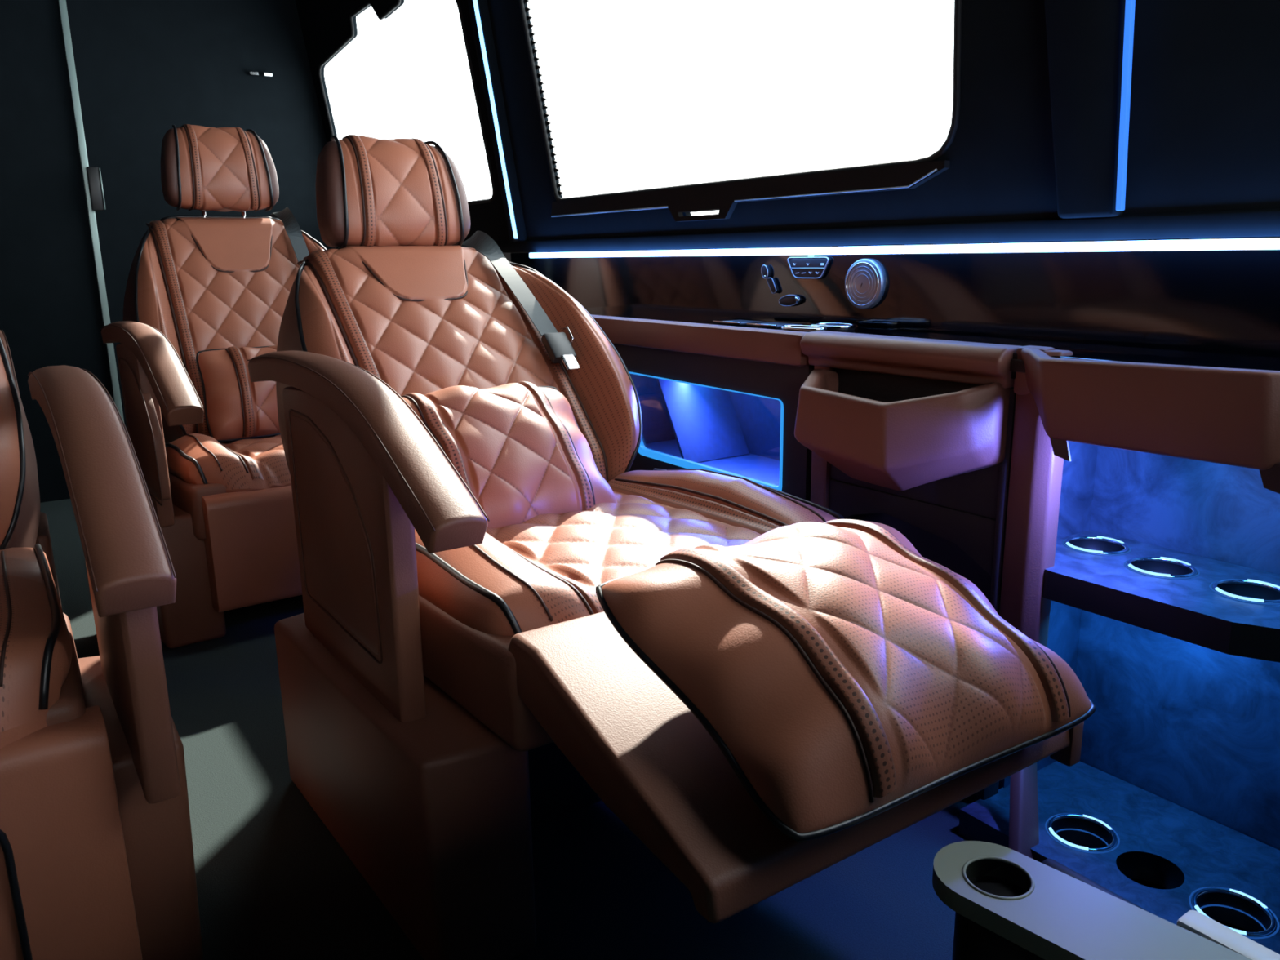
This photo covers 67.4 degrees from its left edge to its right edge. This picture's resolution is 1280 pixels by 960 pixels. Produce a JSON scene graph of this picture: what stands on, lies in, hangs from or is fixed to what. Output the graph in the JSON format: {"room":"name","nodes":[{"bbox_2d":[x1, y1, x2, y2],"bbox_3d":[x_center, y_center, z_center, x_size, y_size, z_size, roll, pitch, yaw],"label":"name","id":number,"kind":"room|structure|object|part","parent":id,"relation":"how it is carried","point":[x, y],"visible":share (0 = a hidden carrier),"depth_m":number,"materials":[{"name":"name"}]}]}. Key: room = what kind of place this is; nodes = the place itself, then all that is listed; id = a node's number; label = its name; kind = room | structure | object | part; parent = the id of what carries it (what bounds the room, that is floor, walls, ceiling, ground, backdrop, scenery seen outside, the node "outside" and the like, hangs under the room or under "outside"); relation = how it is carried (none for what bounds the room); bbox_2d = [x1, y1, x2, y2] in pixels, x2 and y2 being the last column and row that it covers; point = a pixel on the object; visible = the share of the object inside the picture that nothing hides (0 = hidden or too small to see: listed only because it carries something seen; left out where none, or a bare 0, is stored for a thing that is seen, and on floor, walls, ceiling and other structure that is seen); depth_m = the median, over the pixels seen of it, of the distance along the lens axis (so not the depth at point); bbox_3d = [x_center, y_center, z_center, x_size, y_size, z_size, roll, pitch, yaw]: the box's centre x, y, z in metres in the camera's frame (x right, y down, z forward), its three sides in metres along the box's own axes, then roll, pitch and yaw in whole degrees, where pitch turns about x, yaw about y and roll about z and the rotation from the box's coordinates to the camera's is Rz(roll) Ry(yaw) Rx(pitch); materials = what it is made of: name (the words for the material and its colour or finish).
{"room":"vehicle interior","nodes":[
{"label":"vehicle interior","id":0,"kind":"room"},
{"bbox_2d":[0,0,335,502],"bbox_3d":[-2.519,-0.972,3.964,2.670,2.150,0.080,-10,16,-33],"label":"wall","id":1,"kind":"structure","parent":0,"point":[144,68],"depth_m":4.05,"materials":[{"name":"black fabric"}]},
{"bbox_2d":[57,0,124,422],"bbox_3d":[-2.267,-0.993,4.040,0.064,2.150,0.055,-10,16,-33],"label":"trim","id":2,"kind":"structure","parent":1,"relation":"attached to","point":[91,175],"depth_m":3.98,"materials":[{"name":"grey metal"}]},
{"bbox_2d":[248,71,258,75],"bbox_3d":[-1.717,-1.804,4.264,0.035,0.012,0.025,-10,16,-33],"label":"coat hook","id":3,"kind":"object","parent":1,"relation":"attached to","point":[251,73],"visible":1,"depth_m":4.25,"materials":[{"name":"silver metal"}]},
{"bbox_2d":[262,72,272,77],"bbox_3d":[-1.667,-1.813,4.297,0.035,0.012,0.025,-10,16,-33],"label":"coat hook","id":4,"kind":"object","parent":1,"relation":"attached to","point":[264,74],"visible":1,"depth_m":4.29,"materials":[{"name":"silver metal"}]},
{"bbox_2d":[40,498,1248,959],"bbox_3d":[-0.517,0.712,1.506,2.800,0.060,6.750,-10,16,-33],"label":"floor","id":5,"kind":"structure","parent":0,"point":[273,882],"depth_m":1.58,"materials":[{"name":"grey carpet"}]},
{"bbox_2d":[0,329,61,604],"bbox_3d":[-1.948,-0.204,2.275,0.840,1.412,1.374,-10,16,-33],"label":"lounge seat","id":6,"kind":"object","parent":5,"relation":"on","point":[43,537],"visible":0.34,"depth_m":2.34,"materials":[{"name":"brown leather"}]},
{"bbox_3d":[-1.546,-0.089,2.361,0.040,0.458,0.320,-10,16,-33],"label":"armrest panel","id":7,"kind":"part","parent":6,"relation":"part of","materials":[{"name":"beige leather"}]},
{"bbox_3d":[-1.600,0.283,2.481,0.174,0.358,0.380,-10,16,-33],"label":"seat","id":8,"kind":"part","parent":6,"relation":"part of","materials":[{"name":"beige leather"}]},
{"bbox_2d":[0,337,203,959],"bbox_3d":[-1.189,0.007,1.329,0.850,1.412,1.378,-10,16,-33],"label":"lounge seat","id":9,"kind":"object","parent":5,"relation":"on","point":[97,859],"visible":1,"depth_m":1.19,"materials":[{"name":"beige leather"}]},
{"bbox_3d":[-1.391,-0.154,1.494,0.689,0.760,0.197,-10,-12,-33],"label":"backrest","id":10,"kind":"part","parent":9,"relation":"part of","materials":[{"name":"beige leather"}]},
{"bbox_2d":[0,716,47,749],"bbox_3d":[-0.976,0.367,1.004,0.634,0.074,0.050,-10,15,-33],"label":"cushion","id":11,"kind":"object","parent":9,"relation":"on","point":[15,732],"depth_m":1.15,"materials":[{"name":"brown leather"}]},
{"bbox_2d":[0,547,71,732],"bbox_3d":[-1.133,0.261,1.213,0.705,0.197,0.600,-10,15,-33],"label":"seat cushion","id":12,"kind":"object","parent":9,"relation":"on","point":[36,633],"depth_m":1.20,"materials":[{"name":"brown leather"}]},
{"bbox_3d":[-0.736,0.137,1.347,0.040,0.458,0.490,-10,16,-33],"label":"armrest panel","id":13,"kind":"part","parent":9,"relation":"part of","materials":[{"name":"beige leather"}]},
{"bbox_3d":[-0.816,0.502,1.503,0.175,0.359,0.460,-10,16,-33],"label":"seat","id":14,"kind":"part","parent":9,"relation":"part of","materials":[{"name":"beige leather"}]},
{"bbox_2d":[100,124,326,648],"bbox_3d":[-1.115,-0.357,2.837,0.840,1.430,1.374,-10,16,-35],"label":"lounge seat","id":15,"kind":"object","parent":5,"relation":"on","point":[224,511],"visible":0.61,"depth_m":2.69,"materials":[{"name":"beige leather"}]},
{"bbox_3d":[-1.302,-0.131,2.522,0.040,0.458,0.320,-10,16,-35],"label":"armrest panel","id":16,"kind":"part","parent":15,"relation":"part of","materials":[{"name":"beige leather"}]},
{"bbox_3d":[-1.267,-0.134,2.453,0.023,0.315,0.369,-10,16,-35],"label":"inset panel","id":17,"kind":"part","parent":15,"relation":"part of","materials":[{"name":"beige leather"}]},
{"bbox_3d":[-1.307,0.234,2.676,0.174,0.358,0.380,-10,16,-35],"label":"seat","id":18,"kind":"part","parent":15,"relation":"part of","materials":[{"name":"beige leather"}]},
{"bbox_2d":[164,433,291,489],"bbox_3d":[-1.000,-0.069,2.843,0.705,0.197,0.490,-10,13,-35],"label":"seat cushion","id":19,"kind":"object","parent":15,"relation":"on","point":[196,461],"depth_m":2.56,"materials":[{"name":"brown leather"}]},
{"bbox_3d":[-1.236,-0.524,3.062,0.689,0.760,0.197,-10,-11,-35],"label":"backrest","id":20,"kind":"part","parent":15,"relation":"part of","materials":[{"name":"beige leather"}]},
{"bbox_2d":[195,345,280,442],"bbox_3d":[-1.148,-0.275,2.958,0.374,0.275,0.177,-10,16,-33],"label":"lumbar pillow","id":21,"kind":"object","parent":15,"relation":"on","point":[236,407],"visible":0.46,"depth_m":2.87,"materials":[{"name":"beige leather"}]},
{"bbox_3d":[-1.322,-0.875,3.204,0.013,0.090,0.013,-10,12,-35],"label":"headrest post","id":22,"kind":"part","parent":15,"relation":"part of","materials":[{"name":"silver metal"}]},
{"bbox_2d":[226,483,291,493],"bbox_3d":[-0.868,0.020,2.678,0.634,0.073,0.050,-10,13,-35],"label":"cushion","id":23,"kind":"object","parent":15,"relation":"on","point":[230,487],"depth_m":2.54,"materials":[{"name":"brown leather"}]},
{"bbox_2d":[247,134,1084,959],"bbox_3d":[-0.196,-0.038,1.749,0.850,1.281,1.779,-10,16,-33],"label":"lounge seat","id":24,"kind":"object","parent":5,"relation":"on","point":[454,686],"visible":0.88,"depth_m":1.42,"materials":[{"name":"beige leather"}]},
{"bbox_3d":[-0.480,0.073,1.526,0.023,0.315,0.369,-10,16,-33],"label":"inset panel","id":25,"kind":"part","parent":24,"relation":"part of","materials":[{"name":"beige leather"}]},
{"bbox_3d":[-0.465,0.091,1.527,0.040,0.458,0.490,-10,16,-33],"label":"armrest panel","id":26,"kind":"part","parent":24,"relation":"part of","materials":[{"name":"beige leather"}]},
{"bbox_3d":[-0.423,0.470,1.617,0.175,0.359,0.710,-10,16,-33],"label":"seat","id":27,"kind":"part","parent":24,"relation":"part of","materials":[{"name":"beige leather"}]},
{"bbox_3d":[-0.397,-0.281,2.092,0.689,0.197,0.760,-10,60,-33],"label":"backrest","id":28,"kind":"part","parent":24,"relation":"part of","materials":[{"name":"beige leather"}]},
{"bbox_2d":[401,381,617,528],"bbox_3d":[-0.266,-0.041,1.837,0.422,0.270,0.302,-10,16,-33],"label":"lumbar pillow","id":29,"kind":"object","parent":24,"relation":"on","point":[521,449],"visible":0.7,"depth_m":1.78,"materials":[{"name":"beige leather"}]},
{"bbox_2d":[414,470,838,635],"bbox_3d":[-0.060,0.129,1.690,0.705,0.197,0.660,-10,14,-33],"label":"seat cushion","id":30,"kind":"object","parent":24,"relation":"on","point":[540,575],"depth_m":1.53,"materials":[{"name":"brown leather"}]},
{"bbox_2d":[595,519,1095,841],"bbox_3d":[0.257,0.196,1.192,0.523,0.234,0.389,-10,16,-33],"label":"pillow","id":31,"kind":"object","parent":24,"relation":"on","point":[844,674],"visible":1,"depth_m":1.08,"materials":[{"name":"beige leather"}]},
{"bbox_2d":[590,314,813,501],"bbox_3d":[0.108,-0.006,2.548,0.325,0.846,1.222,-10,16,-33],"label":"storage cabinet","id":32,"kind":"object","parent":5,"relation":"on","point":[719,398],"visible":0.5,"depth_m":2.32,"materials":[{"name":"black"}]},
{"bbox_3d":[-0.011,-0.367,2.383,0.050,0.066,1.222,-10,16,-33],"label":"capping rail","id":33,"kind":"part","parent":32,"relation":"part of","materials":[{"name":"brown leather"}]},
{"bbox_2d":[585,308,1279,378],"bbox_3d":[1.030,-0.084,1.079,0.215,0.042,4.600,-10,16,-33],"label":"trim","id":34,"kind":"structure","parent":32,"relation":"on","point":[1080,351],"depth_m":1.53,"materials":[{"name":"black"}]},
{"bbox_2d":[712,320,765,325],"bbox_3d":[0.230,-0.365,2.221,0.082,0.007,0.095,-10,16,-33],"label":"vent","id":35,"kind":"object","parent":34,"relation":"on","point":[740,322],"visible":0.91,"depth_m":2.20,"materials":[{"name":"black"}]},
{"bbox_2d":[746,322,802,328],"bbox_3d":[0.297,-0.344,2.125,0.082,0.007,0.095,-10,16,-33],"label":"vent","id":36,"kind":"object","parent":34,"relation":"on","point":[771,325],"visible":0.9,"depth_m":2.11,"materials":[{"name":"black"}]},
{"bbox_2d":[780,324,826,332],"bbox_3d":[0.334,-0.308,1.962,0.066,0.011,0.116,-10,16,-33],"label":"cup holder","id":37,"kind":"object","parent":34,"relation":"on","point":[806,328],"visible":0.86,"depth_m":1.95,"materials":[{"name":"silver metal"}]},
{"bbox_2d":[810,322,856,330],"bbox_3d":[0.405,-0.322,2.016,0.082,0.011,0.106,-10,16,-33],"label":"cup holder","id":38,"kind":"object","parent":34,"relation":"on","point":[829,326],"visible":0.83,"depth_m":1.98,"materials":[{"name":"silver metal"}]},
{"bbox_2d":[794,330,1021,803],"bbox_3d":[0.445,0.168,1.777,0.244,0.850,0.451,-10,16,-33],"label":"base cabinet","id":39,"kind":"object","parent":5,"relation":"on","point":[911,436],"visible":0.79,"depth_m":1.64,"materials":[{"name":"brown leather"}]},
{"bbox_3d":[0.375,0.148,1.974,0.038,0.800,0.047,-10,16,-33],"label":"frame","id":40,"kind":"part","parent":39,"relation":"part of","materials":[{"name":"brown leather"}]},
{"bbox_3d":[0.463,-0.218,1.702,0.069,0.065,0.448,-10,16,-33],"label":"capping rail","id":41,"kind":"part","parent":39,"relation":"part of","materials":[{"name":"brown leather"}]},
{"bbox_3d":[0.497,0.079,1.776,0.025,0.099,0.385,-10,16,-33],"label":"chevron panel","id":42,"kind":"part","parent":39,"relation":"part of","materials":[{"name":"black"}]},
{"bbox_3d":[0.495,-0.086,1.738,0.023,0.240,0.385,-10,16,-33],"label":"panel","id":43,"kind":"part","parent":39,"relation":"part of","materials":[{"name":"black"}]},
{"bbox_3d":[0.617,0.230,1.643,0.044,0.785,0.019,-10,16,-33],"label":"frame","id":44,"kind":"part","parent":39,"relation":"part of","materials":[{"name":"black"}]},
{"bbox_2d":[932,840,1279,959],"bbox_3d":[0.683,0.678,0.654,0.257,0.362,1.144,-11,17,-38],"label":"armrest","id":45,"kind":"object","parent":5,"relation":"on","point":[1007,904],"visible":1,"depth_m":0.95,"materials":[{"name":"grey plastic"}]},
{"bbox_3d":[0.745,0.535,0.626,0.020,0.052,1.070,-10,16,-33],"label":"rail","id":46,"kind":"part","parent":45,"relation":"part of","materials":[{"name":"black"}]},
{"bbox_3d":[0.806,0.537,0.585,0.032,0.046,0.935,-10,16,-33],"label":"bright rail","id":47,"kind":"part","parent":45,"relation":"part of","materials":[{"name":"white plastic"}]},
{"bbox_2d":[958,345,1279,954],"bbox_3d":[0.819,0.236,1.457,0.398,0.852,0.610,-10,16,-33],"label":"bar cabinet","id":48,"kind":"object","parent":5,"relation":"on","point":[1142,547],"visible":0.9,"depth_m":1.55,"materials":[{"name":"brown leather"}]},
{"bbox_3d":[0.632,0.133,1.569,0.044,0.688,0.076,-10,16,-33],"label":"post","id":49,"kind":"part","parent":48,"relation":"part of","materials":[{"name":"brown leather"}]},
{"bbox_2d":[958,760,1279,954],"bbox_3d":[0.841,0.627,1.546,0.328,0.050,0.548,-10,16,-33],"label":"cup holders","id":50,"kind":"object","parent":48,"relation":"on","point":[1212,863],"depth_m":1.57,"materials":[{"name":"black"}]},
{"bbox_2d":[1042,529,1279,662],"bbox_3d":[0.857,0.180,1.466,0.265,0.047,0.542,-10,16,-33],"label":"cup holders","id":51,"kind":"object","parent":48,"relation":"on","point":[1221,600],"depth_m":1.47,"materials":[{"name":"black"}]},
{"bbox_2d":[294,0,1279,241],"bbox_3d":[0.438,-1.036,1.785,0.184,1.110,6.750,-10,16,-33],"label":"wall","id":52,"kind":"structure","parent":0,"point":[1204,135],"depth_m":1.65,"materials":[{"name":"black plastic"}]},
{"bbox_2d":[318,0,496,204],"bbox_3d":[-0.975,-1.465,3.797,0.142,0.778,1.552,-10,16,-33],"label":"window","id":53,"kind":"structure","parent":52,"relation":"in","point":[397,4],"depth_m":3.40,"materials":[{"name":"black plastic"}]},
{"bbox_2d":[472,0,517,238],"bbox_3d":[-0.486,-1.323,3.023,0.175,1.092,0.014,-10,16,-33],"label":"light strip","id":54,"kind":"object","parent":52,"relation":"attached to","point":[475,2],"visible":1,"depth_m":3.07,"materials":[{"name":"white plastic"}]},
{"bbox_2d":[467,0,527,241],"bbox_3d":[-0.481,-1.327,3.056,0.203,1.100,0.080,-10,16,-33],"label":"trim","id":55,"kind":"structure","parent":52,"relation":"attached to","point":[482,4],"depth_m":3.09,"materials":[{"name":"black plastic"}]},
{"bbox_2d":[519,0,962,222],"bbox_3d":[0.129,-0.994,2.283,0.122,0.725,1.560,-10,16,-33],"label":"window","id":56,"kind":"structure","parent":52,"relation":"in","point":[724,196],"depth_m":2.23,"materials":[{"name":"black plastic"}]},
{"bbox_2d":[760,264,770,279],"bbox_3d":[0.295,-0.489,2.255,0.016,0.033,0.024,-10,16,-33],"label":"switch","id":57,"kind":"object","parent":52,"relation":"attached to","point":[765,270],"visible":1,"depth_m":2.25,"materials":[{"name":"black plastic"}]},
{"bbox_2d":[766,277,778,293],"bbox_3d":[0.311,-0.454,2.244,0.012,0.038,0.035,-10,16,-33],"label":"switch","id":58,"kind":"object","parent":52,"relation":"attached to","point":[771,282],"visible":1,"depth_m":2.24,"materials":[{"name":"black plastic"}]},
{"bbox_2d":[778,294,801,306],"bbox_3d":[0.344,-0.411,2.201,0.016,0.028,0.071,-10,16,-33],"label":"switch","id":59,"kind":"object","parent":52,"relation":"attached to","point":[788,300],"visible":1,"depth_m":2.20,"materials":[{"name":"black plastic"}]},
{"bbox_2d":[787,255,830,279],"bbox_3d":[0.376,-0.475,2.141,0.011,0.052,0.130,-10,16,-33],"label":"control panel","id":60,"kind":"object","parent":52,"relation":"attached to","point":[814,267],"visible":1,"depth_m":2.14,"materials":[{"name":"black"}]},
{"bbox_2d":[844,258,885,309],"bbox_3d":[0.470,-0.410,2.010,0.018,0.104,0.104,-10,16,-33],"label":"speaker","id":61,"kind":"object","parent":52,"relation":"attached to","point":[864,281],"visible":1,"depth_m":2.00},
{"bbox_2d":[495,208,1279,253],"bbox_3d":[0.505,-0.500,1.953,0.024,0.041,6.750,-10,16,-33],"label":"trim","id":62,"kind":"structure","parent":52,"relation":"attached to","point":[1256,222],"depth_m":1.79,"materials":[{"name":"black plastic"}]},
{"bbox_2d":[511,237,1279,357],"bbox_3d":[1.004,-0.225,1.309,0.045,0.212,5.050,-10,16,-33],"label":"trim","id":63,"kind":"structure","parent":52,"relation":"attached to","point":[1221,301],"depth_m":1.76,"materials":[{"name":"black"}]},
{"bbox_2d":[528,237,1279,257],"bbox_3d":[1.018,-0.298,1.197,0.028,0.016,4.840,-10,16,-33],"label":"light strip","id":64,"kind":"object","parent":52,"relation":"attached to","point":[1273,243],"visible":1,"depth_m":1.75,"materials":[{"name":"white plastic"}]},
{"bbox_2d":[1044,0,1125,218],"bbox_3d":[0.657,-0.963,1.439,0.203,1.100,0.199,-10,16,-33],"label":"pillar","id":65,"kind":"structure","parent":52,"relation":"attached to","point":[1085,38],"depth_m":1.52,"materials":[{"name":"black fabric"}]},
{"bbox_2d":[1115,0,1135,210],"bbox_3d":[0.698,-0.945,1.340,0.012,1.092,0.180,11,18,42],"label":"light strip","id":66,"kind":"object","parent":52,"relation":"attached to","point":[1130,4],"visible":1,"depth_m":1.47,"materials":[{"name":"blue plastic"}]},
{"bbox_2d":[502,236,1279,262],"bbox_3d":[0.621,-0.018,2.143,0.060,1.040,6.750,-10,16,-33],"label":"trim","id":67,"kind":"structure","parent":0,"point":[508,255],"depth_m":2.02,"materials":[{"name":"black"}]}
]}

